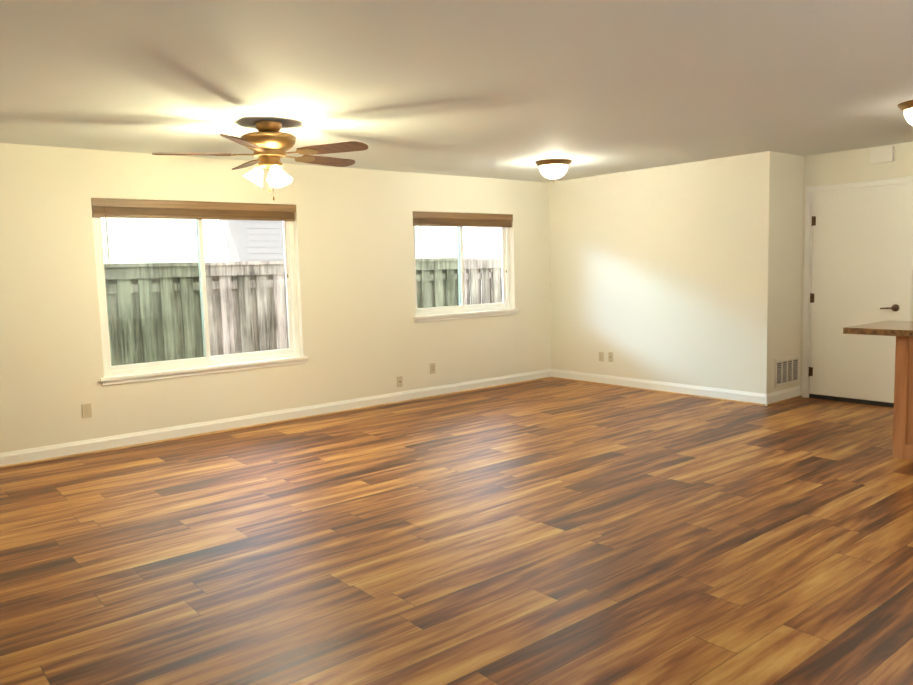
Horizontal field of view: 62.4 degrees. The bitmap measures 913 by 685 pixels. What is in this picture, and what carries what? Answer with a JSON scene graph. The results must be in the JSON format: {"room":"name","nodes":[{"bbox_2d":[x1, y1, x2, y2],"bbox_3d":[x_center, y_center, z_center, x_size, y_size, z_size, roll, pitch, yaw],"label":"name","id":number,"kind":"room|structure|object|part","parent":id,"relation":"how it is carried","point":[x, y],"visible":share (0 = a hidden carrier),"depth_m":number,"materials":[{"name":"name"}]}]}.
{"room":"empty living room","nodes":[
{"label":"empty living room","id":0,"kind":"room"},
{"bbox_2d":[0,143,550,452],"bbox_3d":[-2.018,-0.430,6.941,8.150,2.440,0.150,-6,7,-39],"label":"wall","id":1,"kind":"structure","parent":0,"point":[362,333],"depth_m":7.14,"materials":[{"name":"paint"}]},
{"bbox_2d":[82,403,91,417],"bbox_3d":[-2.992,0.554,6.106,0.070,0.114,0.009,-6,7,-39],"label":"electrical outlet","id":2,"kind":"object","parent":1,"relation":"attached to","point":[86,411],"visible":1,"depth_m":6.10,"materials":[{"name":"beige plastic"}]},
{"bbox_2d":[92,217,307,385],"bbox_3d":[-2.240,-0.483,6.726,1.885,1.520,0.172,-6,7,-39],"label":"window","id":3,"kind":"structure","parent":1,"relation":"in","point":[207,363],"depth_m":6.69,"materials":[{"name":"white plastic"}]},
{"bbox_2d":[91,198,295,277],"bbox_3d":[-2.236,-0.893,6.667,1.807,0.690,0.061,-6,7,-39],"label":"window blind","id":4,"kind":"object","parent":3,"relation":"attached to","point":[105,208],"visible":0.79,"depth_m":6.54,"materials":[{"name":"brown wood"}]},
{"bbox_2d":[0,369,551,468],"bbox_3d":[-1.871,0.726,7.035,8.000,0.114,0.030,-6,7,-39],"label":"baseboard","id":5,"kind":"structure","parent":1,"relation":"attached to","point":[55,452],"depth_m":6.95,"materials":[{"name":"white wood"}]},
{"bbox_2d":[397,376,402,386],"bbox_3d":[-0.603,0.419,8.069,0.070,0.114,0.017,-6,7,-39],"label":"electrical outlet","id":6,"kind":"object","parent":1,"relation":"attached to","point":[399,381],"visible":1,"depth_m":8.07,"materials":[{"name":"beige plastic"}]},
{"bbox_2d":[430,363,434,373],"bbox_3d":[-0.263,0.287,8.345,0.070,0.114,0.009,-6,7,-39],"label":"electrical outlet","id":7,"kind":"object","parent":1,"relation":"attached to","point":[432,368],"visible":1,"depth_m":8.34,"materials":[{"name":"beige plastic"}]},
{"bbox_2d":[413,226,518,321],"bbox_3d":[0.084,-0.876,8.619,1.555,1.190,0.172,-6,7,-39],"label":"window","id":8,"kind":"structure","parent":1,"relation":"in","point":[462,310],"depth_m":8.65,"materials":[{"name":"white plastic"}]},
{"bbox_2d":[412,211,512,272],"bbox_3d":[0.092,-1.121,8.577,1.477,0.690,0.061,-6,7,-39],"label":"window blind","id":9,"kind":"object","parent":8,"relation":"attached to","point":[420,219],"visible":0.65,"depth_m":8.50,"materials":[{"name":"brown wood"}]},
{"bbox_2d":[0,378,912,684],"bbox_3d":[0.832,1.042,4.309,8.971,0.120,8.000,-6,7,-39],"label":"floor","id":10,"kind":"structure","parent":0,"point":[552,532],"depth_m":3.83,"materials":[{"name":"laminate"}]},
{"bbox_2d":[843,321,912,460],"bbox_3d":[3.980,0.390,4.671,0.770,0.936,2.765,-6,7,-39],"label":"kitchen counter","id":11,"kind":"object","parent":10,"relation":"on","point":[902,332],"depth_m":5.28,"materials":[{"name":"brown wood"}]},
{"bbox_2d":[0,0,912,181],"bbox_3d":[0.763,-1.495,4.056,8.971,0.100,8.000,-6,7,-39],"label":"ceiling","id":12,"kind":"structure","parent":0,"point":[508,89],"depth_m":4.08,"materials":[{"name":"paint"}]},
{"bbox_2d":[152,121,368,199],"bbox_3d":[-1.281,-1.244,5.227,1.439,0.521,1.432,-6,7,-39],"label":"fan","id":13,"kind":"object","parent":12,"relation":"hanging from","point":[268,143],"visible":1,"depth_m":5.09,"materials":[{"name":"brown wood"}]},
{"bbox_2d":[535,159,571,181],"bbox_3d":[0.961,-1.687,7.467,0.362,0.204,0.362,-6,7,-39],"label":"flush light","id":14,"kind":"object","parent":12,"relation":"attached to","point":[553,169],"visible":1,"depth_m":7.36,"materials":[{"name":"white glass"}]},
{"bbox_3d":[0.962,-1.681,7.468,0.286,0.128,0.286,-6,7,-39],"label":"glass","id":15,"kind":"part","parent":14,"relation":"part of","materials":[{"name":"white glass"}]},
{"bbox_2d":[898,100,912,125],"bbox_3d":[3.158,-1.506,5.050,0.362,0.204,0.362,-6,7,-39],"label":"flush light","id":16,"kind":"object","parent":12,"relation":"attached to","point":[906,107],"visible":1,"depth_m":5.04,"materials":[{"name":"white glass"}]},
{"bbox_3d":[3.159,-1.500,5.051,0.286,0.128,0.286,-6,7,-39],"label":"glass","id":17,"kind":"part","parent":16,"relation":"part of","materials":[{"name":"white glass"}]},
{"bbox_2d":[548,151,777,393],"bbox_3d":[2.093,-0.693,8.461,0.150,2.440,3.015,-6,7,-39],"label":"wall","id":18,"kind":"structure","parent":0,"point":[665,274],"depth_m":8.09,"materials":[{"name":"paint"}]},
{"bbox_2d":[599,352,603,361],"bbox_3d":[1.708,0.166,8.917,0.009,0.114,0.070,-6,7,-39],"label":"electrical outlet","id":19,"kind":"object","parent":18,"relation":"attached to","point":[601,356],"visible":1,"depth_m":8.91,"materials":[{"name":"beige plastic"}]},
{"bbox_2d":[608,352,612,361],"bbox_3d":[1.797,0.170,8.803,0.017,0.114,0.070,-6,7,-39],"label":"electrical outlet","id":20,"kind":"object","parent":18,"relation":"attached to","point":[610,356],"visible":1,"depth_m":8.80,"materials":[{"name":"beige plastic"}]},
{"bbox_2d":[552,369,771,405],"bbox_3d":[2.128,0.478,8.432,0.030,0.114,2.845,-6,7,-39],"label":"baseboard","id":21,"kind":"structure","parent":18,"relation":"attached to","point":[761,399],"depth_m":8.20,"materials":[{"name":"white wood"}]},
{"bbox_2d":[774,152,803,391],"bbox_3d":[3.331,-0.642,7.607,0.671,2.440,0.120,-6,7,-39],"label":"wall","id":22,"kind":"structure","parent":0,"point":[790,168],"depth_m":7.49,"materials":[{"name":"paint"}]},
{"bbox_2d":[774,354,799,387],"bbox_3d":[3.328,0.283,7.589,0.490,0.295,0.014,-6,7,-39],"label":"air vent","id":23,"kind":"object","parent":22,"relation":"in","point":[786,370],"visible":1,"depth_m":7.58,"materials":[{"name":"white metal"}]},
{"bbox_2d":[772,386,801,404],"bbox_3d":[3.298,0.532,7.573,0.661,0.114,0.030,-6,7,-39],"label":"baseboard","id":24,"kind":"structure","parent":22,"relation":"attached to","point":[784,395],"depth_m":7.59,"materials":[{"name":"white wood"}]},
{"bbox_2d":[800,142,912,394],"bbox_3d":[5.109,-0.516,5.867,0.150,2.440,4.835,-6,7,-39],"label":"wall","id":25,"kind":"structure","parent":0,"point":[848,166],"depth_m":7.25,"materials":[{"name":"paint"}]},
{"bbox_2d":[802,176,912,407],"bbox_3d":[3.905,-0.476,7.329,0.167,2.134,1.008,-6,7,-39],"label":"door frame","id":26,"kind":"structure","parent":25,"relation":"attached to","point":[810,191],"depth_m":7.42,"materials":[{"name":"white painted wood"}]},
{"bbox_2d":[809,185,907,406],"bbox_3d":[3.864,-0.438,7.304,0.132,2.052,0.866,-6,7,-39],"label":"door","id":27,"kind":"structure","parent":25,"relation":"in","point":[858,254],"depth_m":7.29,"materials":[{"name":"white paint"}]},
{"bbox_2d":[870,146,893,163],"bbox_3d":[3.935,-1.734,6.976,0.052,0.135,0.190,-6,7,-39],"label":"box","id":28,"kind":"object","parent":25,"relation":"attached to","point":[882,155],"visible":1,"depth_m":6.96,"materials":[{"name":"white plastic"}]},
{"label":"outside","id":29,"kind":"structure","parent":0,"visible":0},
{"bbox_3d":[-4.011,0.798,11.238,18.000,0.150,8.850,-6,7,-39],"label":"ground","id":30,"kind":"structure","parent":29,"visible":0},
{"bbox_2d":[219,220,283,261],"bbox_3d":[-2.770,-1.904,14.059,3.670,4.600,1.370,-6,7,-39],"label":"house","id":31,"kind":"structure","parent":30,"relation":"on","point":[269,226],"depth_m":13.27,"materials":[{"name":"grey"}]},
{"bbox_2d":[104,257,501,365],"bbox_3d":[-2.417,-0.015,8.843,12.568,1.858,0.155,-6,7,-39],"label":"fence","id":32,"kind":"object","parent":30,"relation":"on","point":[248,333],"depth_m":8.59,"materials":[{"name":"grey wood"}]}
]}

